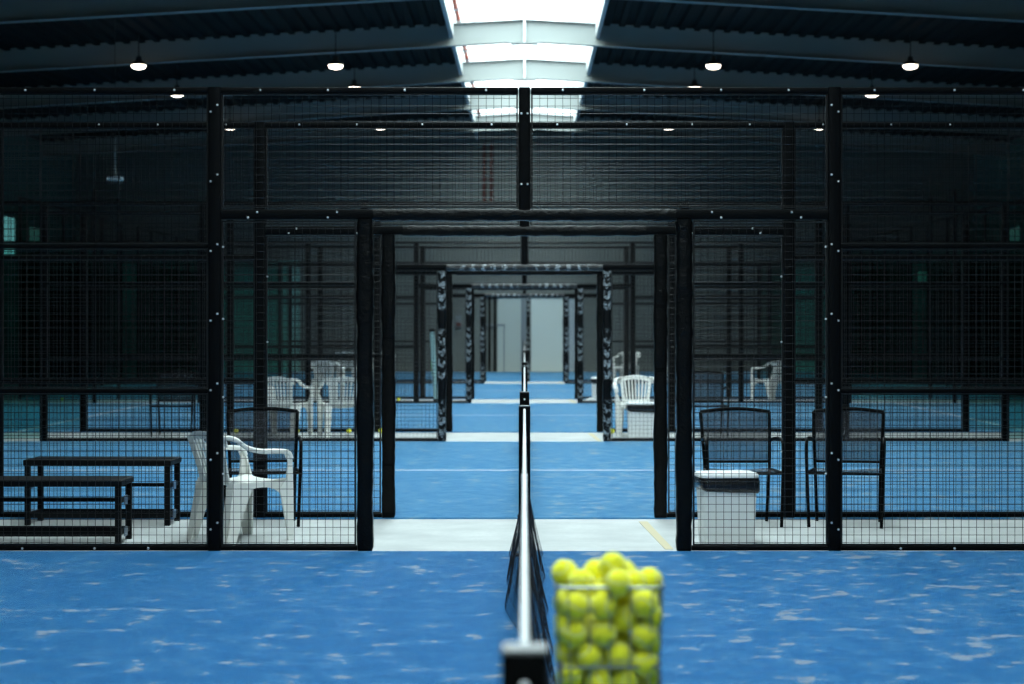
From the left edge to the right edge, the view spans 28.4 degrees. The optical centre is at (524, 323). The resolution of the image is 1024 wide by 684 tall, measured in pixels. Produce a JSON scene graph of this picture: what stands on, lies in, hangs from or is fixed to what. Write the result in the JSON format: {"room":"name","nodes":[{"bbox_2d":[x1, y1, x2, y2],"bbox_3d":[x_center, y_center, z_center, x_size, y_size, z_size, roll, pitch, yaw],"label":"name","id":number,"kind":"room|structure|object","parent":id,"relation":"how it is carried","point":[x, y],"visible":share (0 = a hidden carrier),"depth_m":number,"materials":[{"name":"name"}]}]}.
{"room":"sports hall","nodes":[
{"label":"sports hall","id":0,"kind":"room"},
{"bbox_2d":[4,137,74,377],"bbox_3d":[-14.100,-2.117,28.500,0.200,7.212,69.000,0,0,0],"label":"wall","id":1,"kind":"structure","parent":0,"point":[54,175],"depth_m":56.59,"materials":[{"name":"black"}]},
{"bbox_2d":[4,215,13,253],"bbox_3d":[-13.988,-2.373,54.500,0.065,1.200,1.800,0,0,0],"label":"window","id":2,"kind":"structure","parent":1,"relation":"in","point":[8,221],"depth_m":54.77,"materials":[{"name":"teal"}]},
{"bbox_2d":[28,224,39,248],"bbox_3d":[-13.988,-1.973,57.800,0.065,1.700,1.600,0,0,0],"label":"window","id":3,"kind":"structure","parent":1,"relation":"in","point":[30,232],"depth_m":57.38,"materials":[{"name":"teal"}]},
{"bbox_2d":[0,0,469,152],"bbox_3d":[-7.880,-5.721,28.500,12.860,0.943,69.200,0,0,0],"label":"ceiling","id":4,"kind":"structure","parent":0,"point":[185,26],"depth_m":43.89,"materials":[{"name":"black metal"}]},
{"bbox_2d":[106,137,123,180],"bbox_3d":[-7.092,-4.097,35.000,0.280,3.228,0.100,0,0,0],"label":"sensor","id":5,"kind":"object","parent":4,"relation":"hanging from","point":[115,178],"visible":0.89,"depth_m":34.99,"materials":[{"name":"silver metal"}]},
{"bbox_2d":[131,35,145,68],"bbox_3d":[-7.580,-5.343,39.700,0.300,0.681,0.300,0,0,0],"label":"lamp","id":6,"kind":"object","parent":4,"relation":"hanging from","point":[138,64],"visible":1,"depth_m":39.62,"materials":[{"name":"grey"}]},
{"bbox_2d":[328,26,342,68],"bbox_3d":[-3.710,-5.454,39.700,0.300,0.901,0.300,0,0,0],"label":"lamp","id":7,"kind":"object","parent":4,"relation":"hanging from","point":[335,64],"visible":1,"depth_m":39.63,"materials":[{"name":"grey"}]},
{"bbox_2d":[348,56,360,86],"bbox_3d":[-3.710,-5.489,44.100,0.300,0.831,0.300,0,0,0],"label":"lamp","id":8,"kind":"object","parent":4,"relation":"hanging from","point":[354,82],"visible":0.48,"depth_m":44.05,"materials":[{"name":"grey"}]},
{"bbox_2d":[0,19,1023,72],"bbox_3d":[0.000,-5.475,40.500,27.900,1.245,0.240,0,0,0],"label":"roof beam","id":9,"kind":"structure","parent":4,"relation":"attached to","point":[517,31],"depth_m":40.49,"materials":[{"name":"silver metal"}]},
{"bbox_2d":[0,58,1023,108],"bbox_3d":[0.000,-5.475,46.500,27.900,1.245,0.240,0,0,0],"label":"roof beam","id":10,"kind":"structure","parent":4,"relation":"attached to","point":[524,69],"depth_m":46.49,"materials":[{"name":"silver metal"}]},
{"bbox_2d":[0,89,1023,135],"bbox_3d":[0.000,-5.475,52.500,27.900,1.245,0.240,0,0,0],"label":"roof beam","id":11,"kind":"structure","parent":4,"relation":"attached to","point":[401,105],"depth_m":52.49,"materials":[{"name":"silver metal"}]},
{"bbox_2d":[0,0,1023,23],"bbox_3d":[0.000,-5.475,34.500,27.900,1.245,0.240,0,0,0],"label":"roof beam","id":12,"kind":"structure","parent":4,"relation":"attached to","point":[11,11],"depth_m":34.49,"materials":[{"name":"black metal"}]},
{"bbox_2d":[43,113,1005,156],"bbox_3d":[0.000,-5.475,58.500,27.900,1.245,0.240,0,0,0],"label":"roof beam","id":13,"kind":"structure","parent":4,"relation":"attached to","point":[505,117],"depth_m":58.49,"materials":[{"name":"silver metal"}]},
{"bbox_2d":[454,0,596,88],"bbox_3d":[0.000,-6.583,27.100,3.000,0.240,66.200,0,0,0],"label":"window","id":14,"kind":"structure","parent":4,"relation":"in","point":[524,3],"depth_m":43.51,"materials":[{"name":"grey glass"}]},
{"bbox_2d":[0,372,1023,683],"bbox_3d":[0.000,1.576,28.500,28.400,0.202,69.400,0,0,0],"label":"floor","id":15,"kind":"structure","parent":0,"point":[67,617],"depth_m":12.16,"materials":[{"name":"blue carpet"}]},
{"bbox_2d":[0,476,132,543],"bbox_3d":[-3.392,1.272,13.820,1.358,0.435,0.420,0,0,0],"label":"bench","id":16,"kind":"object","parent":15,"relation":"on","point":[8,532],"visible":0.82,"depth_m":13.70,"materials":[{"name":"black metal"}]},
{"bbox_2d":[22,197,116,396],"bbox_3d":[-10.020,-0.523,44.955,0.060,4.000,9.870,0,0,0],"label":"glass wall","id":17,"kind":"structure","parent":15,"relation":"on","point":[33,280],"depth_m":43.86,"materials":[{"name":"glass"}]},
{"bbox_2d":[23,456,181,525],"bbox_3d":[-3.151,1.246,15.120,1.098,0.485,0.420,0,0,1],"label":"bench","id":18,"kind":"object","parent":15,"relation":"on","point":[31,513],"visible":0.82,"depth_m":14.93,"materials":[{"name":"black metal"}]},
{"bbox_2d":[136,227,196,377],"bbox_3d":[-10.020,-0.523,57.220,0.060,4.000,9.860,0,0,0],"label":"glass wall","id":19,"kind":"structure","parent":15,"relation":"on","point":[193,305],"depth_m":57.08,"materials":[{"name":"glass"}]},
{"bbox_2d":[149,370,196,434],"bbox_3d":[-4.683,1.059,27.051,0.589,0.864,0.557,0,0,0],"label":"armchair","id":20,"kind":"object","parent":15,"relation":"on","point":[174,370],"visible":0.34,"depth_m":27.21,"materials":[{"name":"black paint"}]},
{"bbox_2d":[186,431,293,543],"bbox_3d":[-1.992,1.109,13.955,0.586,0.760,0.612,0,0,-43],"label":"armchair","id":21,"kind":"object","parent":15,"relation":"on","point":[240,488],"visible":0.7,"depth_m":13.89,"materials":[{"name":"white plastic"}]},
{"bbox_2d":[223,407,301,526],"bbox_3d":[-1.954,1.059,15.081,0.590,0.864,0.557,0,0,-7],"label":"armchair","id":22,"kind":"object","parent":15,"relation":"on","point":[297,438],"visible":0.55,"depth_m":15.23,"materials":[{"name":"black paint"}]},
{"bbox_2d":[268,377,313,437],"bbox_3d":[-3.184,1.089,26.805,0.644,0.800,0.617,0,0,14],"label":"armchair","id":23,"kind":"object","parent":15,"relation":"on","point":[290,381],"visible":0.4,"depth_m":26.60,"materials":[{"name":"white plastic"}]},
{"bbox_2d":[311,361,344,400],"bbox_3d":[-3.798,1.089,38.754,0.644,0.800,0.617,0,0,8],"label":"armchair","id":24,"kind":"object","parent":15,"relation":"on","point":[312,362],"visible":0.47,"depth_m":38.53,"materials":[{"name":"white plastic"}]},
{"bbox_2d":[316,377,356,437],"bbox_3d":[-2.415,1.089,26.704,0.644,0.800,0.617,0,0,-12],"label":"armchair","id":25,"kind":"object","parent":15,"relation":"on","point":[336,379],"visible":0.37,"depth_m":26.48,"materials":[{"name":"white plastic"}]},
{"bbox_2d":[429,328,437,400],"bbox_3d":[-1.714,0.787,38.261,0.188,1.406,0.109,0,0,15],"label":"tube","id":26,"kind":"object","parent":15,"relation":"on","point":[430,331],"visible":0.64,"depth_m":38.23,"materials":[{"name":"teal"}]},
{"bbox_2d":[0,87,1023,550],"bbox_3d":[0.000,-0.523,13.190,20.029,4.000,0.114,0,0,0],"label":"fence","id":27,"kind":"object","parent":15,"relation":"on","point":[363,297],"visible":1,"depth_m":13.18,"materials":[{"name":"black metal"}]},
{"bbox_2d":[0,122,1023,517],"bbox_3d":[0.000,-0.523,15.460,20.029,4.000,0.110,0,0,0],"label":"fence","id":28,"kind":"object","parent":15,"relation":"on","point":[387,299],"visible":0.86,"depth_m":15.45,"materials":[{"name":"black metal"}]},
{"bbox_2d":[4,129,1023,440],"bbox_3d":[0.000,-0.523,25.460,20.029,4.000,0.114,0,0,0],"label":"fence","id":29,"kind":"object","parent":15,"relation":"on","point":[441,374],"visible":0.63,"depth_m":25.45,"materials":[{"name":"black metal"}]},
{"bbox_2d":[4,142,1023,431],"bbox_3d":[0.000,-0.523,27.750,20.029,4.000,0.110,0,0,0],"label":"fence","id":30,"kind":"object","parent":15,"relation":"on","point":[449,305],"visible":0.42,"depth_m":27.74,"materials":[{"name":"black metal"}]},
{"bbox_2d":[4,189,1023,402],"bbox_3d":[0.000,-0.523,37.740,20.029,4.000,0.114,0,0,0],"label":"fence","id":31,"kind":"object","parent":15,"relation":"on","point":[468,301],"visible":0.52,"depth_m":37.72,"materials":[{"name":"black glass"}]},
{"bbox_2d":[18,196,1023,398],"bbox_3d":[0.000,-0.523,40.000,20.029,4.000,0.110,0,0,0],"label":"fence","id":32,"kind":"object","parent":15,"relation":"on","point":[20,207],"visible":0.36,"depth_m":39.99,"materials":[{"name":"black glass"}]},
{"bbox_2d":[517,366,528,516],"bbox_3d":[0.000,0.998,20.343,0.110,0.958,9.745,0,0,0],"label":"net","id":33,"kind":"object","parent":15,"relation":"on","point":[524,394],"visible":0.28,"depth_m":15.54,"materials":[{"name":"fabric"}]},
{"bbox_2d":[121,222,927,383],"bbox_3d":[0.000,-0.523,49.980,20.029,4.000,0.114,0,0,0],"label":"fence","id":34,"kind":"object","parent":15,"relation":"on","point":[566,298],"visible":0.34,"depth_m":49.97,"materials":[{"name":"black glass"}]},
{"bbox_2d":[137,226,911,380],"bbox_3d":[0.000,-0.523,52.198,20.029,4.000,0.114,0,0,0],"label":"fence","id":35,"kind":"object","parent":15,"relation":"on","point":[160,264],"visible":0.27,"depth_m":52.19,"materials":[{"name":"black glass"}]},
{"bbox_2d":[501,405,555,683],"bbox_3d":[0.016,1.002,8.072,0.237,0.945,9.705,0,0,0],"label":"net","id":36,"kind":"object","parent":15,"relation":"on","point":[528,661],"visible":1,"depth_m":7.78,"materials":[{"name":"black fabric"}]},
{"bbox_2d":[590,377,611,400],"bbox_3d":[1.463,1.248,38.400,0.413,0.483,0.319,0,0,0],"label":"waste bin","id":37,"kind":"object","parent":15,"relation":"on","point":[593,378],"visible":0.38,"depth_m":38.26,"materials":[{"name":"white plastic"}]},
{"bbox_2d":[553,580,664,683],"bbox_3d":[0.207,1.056,5.025,0.309,0.840,0.369,0,0,0],"label":"basket","id":38,"kind":"object","parent":15,"relation":"on","point":[560,666],"visible":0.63,"depth_m":4.90,"materials":[{"name":"silver metal"}]},
{"bbox_2d":[555,615,569,638],"bbox_3d":[0.108,0.750,4.991,0.066,0.068,0.068,0,0,42],"label":"tennis ball","id":39,"kind":"object","parent":38,"relation":"in","point":[563,619],"visible":0.37,"depth_m":4.97,"materials":[{"name":"fabric"}]},
{"bbox_2d":[554,589,571,613],"bbox_3d":[0.105,0.683,4.994,0.066,0.067,0.067,0,0,-19],"label":"tennis ball","id":40,"kind":"object","parent":38,"relation":"in","point":[561,593],"visible":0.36,"depth_m":4.97,"materials":[{"name":"fabric"}]},
{"bbox_2d":[551,559,576,585],"bbox_3d":[0.099,0.617,5.014,0.067,0.068,0.069,0,0,32],"label":"tennis ball","id":41,"kind":"object","parent":38,"relation":"in","point":[561,570],"visible":0.8,"depth_m":4.99,"materials":[{"name":"fabric"}]},
{"bbox_2d":[556,642,579,662],"bbox_3d":[0.110,0.817,4.992,0.066,0.067,0.067,0,0,-11],"label":"tennis ball","id":42,"kind":"object","parent":38,"relation":"in","point":[563,648],"visible":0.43,"depth_m":4.97,"materials":[{"name":"fabric"}]},
{"bbox_2d":[557,661,583,683],"bbox_3d":[0.112,0.858,4.940,0.066,0.068,0.068,0,0,-41],"label":"tennis ball","id":43,"kind":"object","parent":38,"relation":"in","point":[577,674],"visible":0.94,"depth_m":4.91,"materials":[{"name":"fabric"}]},
{"bbox_2d":[561,620,587,646],"bbox_3d":[0.122,0.754,4.926,0.067,0.067,0.067,0,0,-44],"label":"tennis ball","id":44,"kind":"object","parent":38,"relation":"in","point":[577,635],"visible":0.99,"depth_m":4.90,"materials":[{"name":"fabric"}]},
{"bbox_2d":[562,592,588,620],"bbox_3d":[0.125,0.688,4.923,0.067,0.067,0.067,0,0,40],"label":"tennis ball","id":45,"kind":"object","parent":38,"relation":"in","point":[578,602],"visible":1,"depth_m":4.90,"materials":[{"name":"fabric"}]},
{"bbox_2d":[567,569,593,595],"bbox_3d":[0.138,0.635,4.963,0.066,0.066,0.066,0,0,-15],"label":"tennis ball","id":46,"kind":"object","parent":38,"relation":"in","point":[579,577],"visible":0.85,"depth_m":4.94,"materials":[{"name":"fabric"}]},
{"bbox_2d":[575,643,602,670],"bbox_3d":[0.158,0.811,4.928,0.068,0.068,0.066,0,0,-19],"label":"tennis ball","id":47,"kind":"object","parent":38,"relation":"in","point":[584,657],"visible":1,"depth_m":4.90,"materials":[{"name":"fabric"}]},
{"bbox_2d":[585,668,612,683],"bbox_3d":[0.181,0.874,4.930,0.067,0.067,0.066,0,0,25],"label":"tennis ball","id":48,"kind":"object","parent":38,"relation":"in","point":[598,676],"visible":0.98,"depth_m":4.91,"materials":[{"name":"fabric"}]},
{"bbox_2d":[591,648,613,672],"bbox_3d":[0.190,0.832,4.983,0.067,0.066,0.068,0,0,14],"label":"tennis ball","id":49,"kind":"object","parent":38,"relation":"in","point":[604,662],"visible":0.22,"depth_m":4.96,"materials":[{"name":"fabric"}]},
{"bbox_2d":[582,613,606,637],"bbox_3d":[0.174,0.744,4.989,0.066,0.068,0.067,0,0,34],"label":"tennis ball","id":50,"kind":"object","parent":49,"relation":"on","point":[593,619],"visible":0.24,"depth_m":4.96,"materials":[{"name":"fabric"}]},
{"bbox_2d":[590,620,616,646],"bbox_3d":[0.193,0.754,4.926,0.067,0.066,0.067,0,0,-11],"label":"tennis ball","id":51,"kind":"object","parent":38,"relation":"in","point":[600,634],"visible":1,"depth_m":4.90,"materials":[{"name":"fabric"}]},
{"bbox_2d":[590,592,616,619],"bbox_3d":[0.192,0.687,4.923,0.067,0.066,0.067,0,0,21],"label":"tennis ball","id":52,"kind":"object","parent":38,"relation":"in","point":[600,607],"visible":1,"depth_m":4.90,"materials":[{"name":"fabric"}]},
{"bbox_2d":[592,577,616,598],"bbox_3d":[0.199,0.657,4.983,0.066,0.067,0.066,0,0,-1],"label":"tennis ball","id":53,"kind":"object","parent":38,"relation":"in","point":[599,582],"visible":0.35,"depth_m":4.96,"materials":[{"name":"fabric"}]},
{"bbox_2d":[599,552,625,576],"bbox_3d":[0.216,0.594,4.969,0.067,0.068,0.067,0,0,24],"label":"tennis ball","id":54,"kind":"object","parent":53,"relation":"on","point":[610,561],"visible":0.82,"depth_m":4.95,"materials":[{"name":"fabric"}]},
{"bbox_2d":[604,569,631,596],"bbox_3d":[0.227,0.630,4.914,0.067,0.068,0.068,0,0,-43],"label":"tennis ball","id":55,"kind":"object","parent":38,"relation":"in","point":[617,580],"visible":1,"depth_m":4.89,"materials":[{"name":"fabric"}]},
{"bbox_2d":[605,642,632,668],"bbox_3d":[0.230,0.809,4.933,0.067,0.067,0.066,0,0,-19],"label":"tennis ball","id":56,"kind":"object","parent":38,"relation":"in","point":[619,650],"visible":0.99,"depth_m":4.91,"materials":[{"name":"fabric"}]},
{"bbox_2d":[611,605,637,631],"bbox_3d":[0.245,0.721,4.952,0.067,0.067,0.067,0,0,17],"label":"tennis ball","id":57,"kind":"object","parent":38,"relation":"in","point":[620,619],"visible":0.92,"depth_m":4.93,"materials":[{"name":"fabric"}]},
{"bbox_2d":[612,668,638,683],"bbox_3d":[0.247,0.874,4.939,0.067,0.066,0.068,0,0,12],"label":"tennis ball","id":58,"kind":"object","parent":38,"relation":"in","point":[621,676],"visible":0.99,"depth_m":4.92,"materials":[{"name":"fabric"}]},
{"bbox_2d":[631,650,657,676],"bbox_3d":[0.294,0.827,4.928,0.067,0.066,0.066,0,0,29],"label":"tennis ball","id":59,"kind":"object","parent":38,"relation":"in","point":[641,659],"visible":0.99,"depth_m":4.90,"materials":[{"name":"fabric"}]},
{"bbox_2d":[631,589,657,616],"bbox_3d":[0.292,0.680,4.923,0.066,0.068,0.066,0,0,37],"label":"tennis ball","id":60,"kind":"object","parent":38,"relation":"in","point":[641,604],"visible":1,"depth_m":4.90,"materials":[{"name":"fabric"}]},
{"bbox_2d":[626,570,645,596],"bbox_3d":[0.266,0.638,4.968,0.067,0.067,0.066,0,0,-12],"label":"tennis ball","id":61,"kind":"object","parent":60,"relation":"on","point":[637,578],"visible":0.53,"depth_m":4.95,"materials":[{"name":"fabric"}]},
{"bbox_2d":[631,622,658,649],"bbox_3d":[0.293,0.760,4.926,0.066,0.066,0.067,0,0,19],"label":"tennis ball","id":62,"kind":"object","parent":38,"relation":"in","point":[641,637],"visible":0.99,"depth_m":4.90,"materials":[{"name":"fabric"}]},
{"bbox_2d":[638,671,657,683],"bbox_3d":[0.302,0.868,4.981,0.067,0.066,0.066,0,0,-18],"label":"tennis ball","id":63,"kind":"object","parent":38,"relation":"in","point":[653,678],"visible":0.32,"depth_m":4.95,"materials":[{"name":"fabric"}]},
{"bbox_2d":[635,635,661,653],"bbox_3d":[0.305,0.788,4.985,0.068,0.066,0.067,0,0,18],"label":"tennis ball","id":64,"kind":"object","parent":38,"relation":"in","point":[656,648],"visible":0.19,"depth_m":4.96,"materials":[{"name":"fabric"}]},
{"bbox_2d":[638,605,662,627],"bbox_3d":[0.308,0.718,4.976,0.066,0.067,0.067,0,0,8],"label":"tennis ball","id":65,"kind":"object","parent":38,"relation":"in","point":[656,617],"visible":0.45,"depth_m":4.95,"materials":[{"name":"fabric"}]},
{"bbox_2d":[640,567,662,592],"bbox_3d":[0.311,0.639,5.028,0.067,0.067,0.067,0,0,22],"label":"tennis ball","id":66,"kind":"object","parent":38,"relation":"in","point":[653,577],"visible":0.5,"depth_m":5.00,"materials":[{"name":"fabric"}]},
{"bbox_3d":[0.233,0.951,5.001,0.067,0.069,0.069,-14,-40,37],"label":"tennis ball","id":67,"kind":"object","parent":38,"relation":"in","visible":0},
{"bbox_2d":[610,665,633,676],"bbox_3d":[0.240,0.870,5.005,0.067,0.067,0.068,0,0,19],"label":"tennis ball","id":68,"kind":"object","parent":67,"relation":"on","point":[614,670],"visible":0.19,"depth_m":4.98,"materials":[{"name":"fabric"}]},
{"bbox_2d":[615,631,634,652],"bbox_3d":[0.241,0.795,5.005,0.067,0.067,0.067,0,0,30],"label":"tennis ball","id":69,"kind":"object","parent":68,"relation":"on","point":[623,637],"visible":0.23,"depth_m":4.98,"materials":[{"name":"fabric"}]},
{"bbox_3d":[0.221,0.896,5.064,0.069,0.069,0.067,-15,27,31],"label":"tennis ball","id":70,"kind":"object","parent":38,"relation":"in","visible":0},
{"label":"tennis ball","id":71,"kind":"object","parent":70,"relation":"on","visible":0},
{"label":"tennis ball","id":72,"kind":"object","parent":71,"relation":"on","visible":0},
{"bbox_2d":[615,595,626,606],"bbox_3d":[0.224,0.678,5.050,0.067,0.067,0.067,0,0,-14],"label":"tennis ball","id":73,"kind":"object","parent":72,"relation":"on","point":[619,600],"visible":0.15,"depth_m":5.03,"materials":[{"name":"fabric"}]},
{"bbox_2d":[625,559,635,571],"bbox_3d":[0.245,0.618,5.028,0.067,0.068,0.067,0,0,11],"label":"tennis ball","id":74,"kind":"object","parent":73,"relation":"on","point":[629,565],"visible":0.2,"depth_m":5.01,"materials":[{"name":"fabric"}]},
{"bbox_3d":[0.162,0.691,5.028,0.067,0.069,0.069,29,11,-17],"label":"tennis ball","id":75,"kind":"object","parent":38,"relation":"in","visible":0},
{"bbox_2d":[583,559,603,581],"bbox_3d":[0.178,0.621,5.050,0.066,0.067,0.067,0,0,32],"label":"tennis ball","id":76,"kind":"object","parent":75,"relation":"on","point":[592,566],"visible":0.34,"depth_m":5.02,"materials":[{"name":"fabric"}]},
{"bbox_2d":[614,352,640,381],"bbox_3d":[2.603,1.089,51.044,0.644,0.800,0.617,0,0,20],"label":"armchair","id":77,"kind":"object","parent":15,"relation":"on","point":[637,353],"visible":0.32,"depth_m":51.10,"materials":[{"name":"white plastic"}]},
{"bbox_2d":[613,375,653,436],"bbox_3d":[1.497,1.089,26.997,0.644,0.800,0.617,0,0,0],"label":"armchair","id":78,"kind":"object","parent":15,"relation":"on","point":[619,425],"visible":0.48,"depth_m":27.20,"materials":[{"name":"white plastic"}]},
{"bbox_2d":[625,402,653,437],"bbox_3d":[1.523,1.248,26.200,0.413,0.483,0.319,0,0,-2],"label":"waste bin","id":79,"kind":"object","parent":15,"relation":"on","point":[633,427],"visible":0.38,"depth_m":26.07,"materials":[{"name":"white plastic"}]},
{"bbox_2d":[692,370,729,434],"bbox_3d":[2.423,1.059,27.051,0.589,0.864,0.557,0,0,-2],"label":"armchair","id":80,"kind":"object","parent":15,"relation":"on","point":[701,370],"visible":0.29,"depth_m":27.21,"materials":[{"name":"black paint"}]},
{"bbox_2d":[695,470,759,543],"bbox_3d":[1.378,1.248,13.800,0.413,0.483,0.319,0,0,-6],"label":"waste bin","id":81,"kind":"object","parent":15,"relation":"on","point":[715,488],"visible":0.73,"depth_m":13.67,"materials":[{"name":"white plastic"}]},
{"bbox_2d":[699,407,784,526],"bbox_3d":[1.604,1.059,15.031,0.590,0.864,0.557,0,0,-3],"label":"armchair","id":82,"kind":"object","parent":15,"relation":"on","point":[704,441],"visible":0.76,"depth_m":15.18,"materials":[{"name":"black paint"}]},
{"bbox_2d":[751,361,780,400],"bbox_3d":[4.747,1.089,38.662,0.644,0.800,0.617,0,0,-35],"label":"armchair","id":83,"kind":"object","parent":15,"relation":"on","point":[776,361],"visible":0.25,"depth_m":38.52,"materials":[{"name":"white plastic"}]},
{"bbox_2d":[805,407,885,528],"bbox_3d":[2.397,1.059,15.030,0.589,0.864,0.557,0,0,12],"label":"armchair","id":84,"kind":"object","parent":15,"relation":"on","point":[881,461],"visible":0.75,"depth_m":15.12,"materials":[{"name":"black paint"}]},
{"bbox_2d":[852,227,912,377],"bbox_3d":[10.020,-0.523,57.220,0.060,4.000,9.860,0,0,0],"label":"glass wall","id":85,"kind":"structure","parent":15,"relation":"on","point":[855,305],"depth_m":57.08,"materials":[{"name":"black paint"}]},
{"bbox_2d":[932,199,1023,395],"bbox_3d":[10.020,-0.523,44.955,0.060,4.000,9.870,0,0,0],"label":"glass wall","id":86,"kind":"structure","parent":15,"relation":"on","point":[1014,280],"depth_m":44.25,"materials":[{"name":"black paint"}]},
{"bbox_2d":[75,132,973,371],"bbox_3d":[0.000,-2.317,63.100,28.400,7.612,0.200,0,0,0],"label":"wall","id":87,"kind":"structure","parent":0,"point":[288,150],"depth_m":62.99,"materials":[{"name":"grey metal"}]},
{"bbox_2d":[123,261,298,371],"bbox_3d":[-10.500,-0.242,62.992,7.000,3.462,0.035,0,0,0],"label":"trim","id":88,"kind":"structure","parent":87,"relation":"attached to","point":[125,264],"depth_m":62.98,"materials":[{"name":"black metal"}]},
{"bbox_2d":[440,0,477,139],"bbox_3d":[-1.460,-5.923,28.500,0.080,0.400,69.000,0,0,0],"label":"trim","id":89,"kind":"structure","parent":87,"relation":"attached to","point":[445,4],"depth_m":42.14,"materials":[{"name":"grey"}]},
{"bbox_2d":[452,0,480,115],"bbox_3d":[-1.335,-6.183,27.150,0.130,0.120,65.700,0,0,0],"label":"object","id":90,"kind":"object","parent":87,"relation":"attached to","point":[456,8],"visible":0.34,"depth_m":40.98,"materials":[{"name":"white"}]},
{"bbox_2d":[482,143,486,200],"bbox_3d":[-1.247,-4.648,62.925,0.140,1.950,0.150,0,0,0],"label":"pipe","id":91,"kind":"object","parent":87,"relation":"attached to","point":[484,177],"visible":0.76,"depth_m":62.85,"materials":[{"name":"red"}]},
{"bbox_2d":[488,298,490,371],"bbox_3d":[-1.091,0.273,62.940,0.069,2.432,0.120,0,0,0],"label":"trim","id":92,"kind":"structure","parent":87,"relation":"attached to","point":[489,299],"depth_m":62.89,"materials":[{"name":"black paint"}]},
{"bbox_2d":[489,143,493,200],"bbox_3d":[-1.029,-4.648,62.925,0.140,1.950,0.150,0,0,0],"label":"pipe","id":93,"kind":"object","parent":87,"relation":"attached to","point":[491,177],"visible":0.76,"depth_m":62.85,"materials":[{"name":"red"}]},
{"bbox_2d":[494,298,495,371],"bbox_3d":[-0.920,0.273,62.940,0.069,2.432,0.120,0,0,0],"label":"trim","id":94,"kind":"structure","parent":87,"relation":"attached to","point":[494,298],"depth_m":62.89,"materials":[{"name":"black paint"}]},
{"bbox_2d":[497,298,520,371],"bbox_3d":[-0.475,0.333,62.970,0.733,2.312,0.060,0,0,0],"label":"door","id":95,"kind":"structure","parent":87,"relation":"in","point":[508,309],"depth_m":62.95,"materials":[{"name":"grey"}]},
{"bbox_2d":[521,298,525,371],"bbox_3d":[-0.031,0.333,62.930,0.156,2.312,0.140,0,0,0],"label":"trim","id":96,"kind":"structure","parent":87,"relation":"attached to","point":[523,300],"depth_m":62.85,"materials":[{"name":"grey"}]},
{"bbox_2d":[531,298,562,371],"bbox_3d":[0.709,0.333,62.970,1.013,2.312,0.060,0,0,0],"label":"door","id":97,"kind":"structure","parent":87,"relation":"in","point":[546,313],"depth_m":62.95,"materials":[{"name":"grey"}]},
{"bbox_2d":[568,299,574,370],"bbox_3d":[1.496,0.358,62.970,0.281,2.262,0.060,0,0,0],"label":"door","id":98,"kind":"structure","parent":87,"relation":"in","point":[571,301],"depth_m":62.95,"materials":[{"name":"grey"}]},
{"bbox_2d":[571,0,608,139],"bbox_3d":[1.460,-5.923,28.500,0.080,0.400,69.000,0,0,0],"label":"trim","id":99,"kind":"structure","parent":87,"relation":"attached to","point":[603,4],"depth_m":42.14,"materials":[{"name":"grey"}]},
{"bbox_2d":[796,263,924,371],"bbox_3d":[11.000,-0.242,62.992,6.000,3.462,0.035,0,0,0],"label":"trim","id":100,"kind":"structure","parent":87,"relation":"attached to","point":[919,264],"depth_m":62.98,"materials":[{"name":"black metal"}]},
{"bbox_2d":[579,0,1023,152],"bbox_3d":[7.880,-5.721,28.500,12.860,0.943,69.200,0,0,0],"label":"ceiling","id":101,"kind":"structure","parent":0,"point":[863,26],"depth_m":43.98,"materials":[{"name":"black metal"}]},
{"bbox_2d":[688,56,700,86],"bbox_3d":[3.710,-5.489,44.100,0.300,0.831,0.300,0,0,0],"label":"lamp","id":102,"kind":"object","parent":101,"relation":"hanging from","point":[694,82],"visible":0.43,"depth_m":44.05,"materials":[{"name":"grey"}]},
{"bbox_2d":[706,26,720,68],"bbox_3d":[3.710,-5.454,39.700,0.300,0.901,0.300,0,0,0],"label":"lamp","id":103,"kind":"object","parent":101,"relation":"hanging from","point":[712,64],"visible":1,"depth_m":39.63,"materials":[{"name":"grey"}]},
{"bbox_2d":[903,35,917,68],"bbox_3d":[7.580,-5.343,39.700,0.300,0.681,0.300,0,0,0],"label":"lamp","id":104,"kind":"object","parent":101,"relation":"hanging from","point":[909,64],"visible":1,"depth_m":39.62,"materials":[{"name":"grey"}]},
{"bbox_2d":[974,137,1023,253],"bbox_3d":[14.100,-2.117,28.500,0.200,7.212,69.000,0,0,0],"label":"wall","id":105,"kind":"structure","parent":0,"point":[993,175],"depth_m":60.08,"materials":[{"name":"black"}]},
{"bbox_2d":[1009,224,1020,248],"bbox_3d":[13.988,-1.973,57.800,0.065,1.700,1.600,0,0,0],"label":"window","id":106,"kind":"structure","parent":105,"relation":"in","point":[1017,232],"depth_m":57.38,"materials":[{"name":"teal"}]},
{"bbox_3d":[0.000,-6.048,61.650,3.000,0.150,2.900,0,0,0],"label":"ceiling","id":107,"kind":"structure","parent":0,"visible":0},
{"bbox_2d":[475,108,573,115],"bbox_3d":[0.000,-6.458,60.200,3.240,0.730,0.200,0,0,0],"label":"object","id":108,"kind":"structure","parent":107,"relation":"attached to","point":[504,110],"depth_m":60.09,"materials":[{"name":"grey"}]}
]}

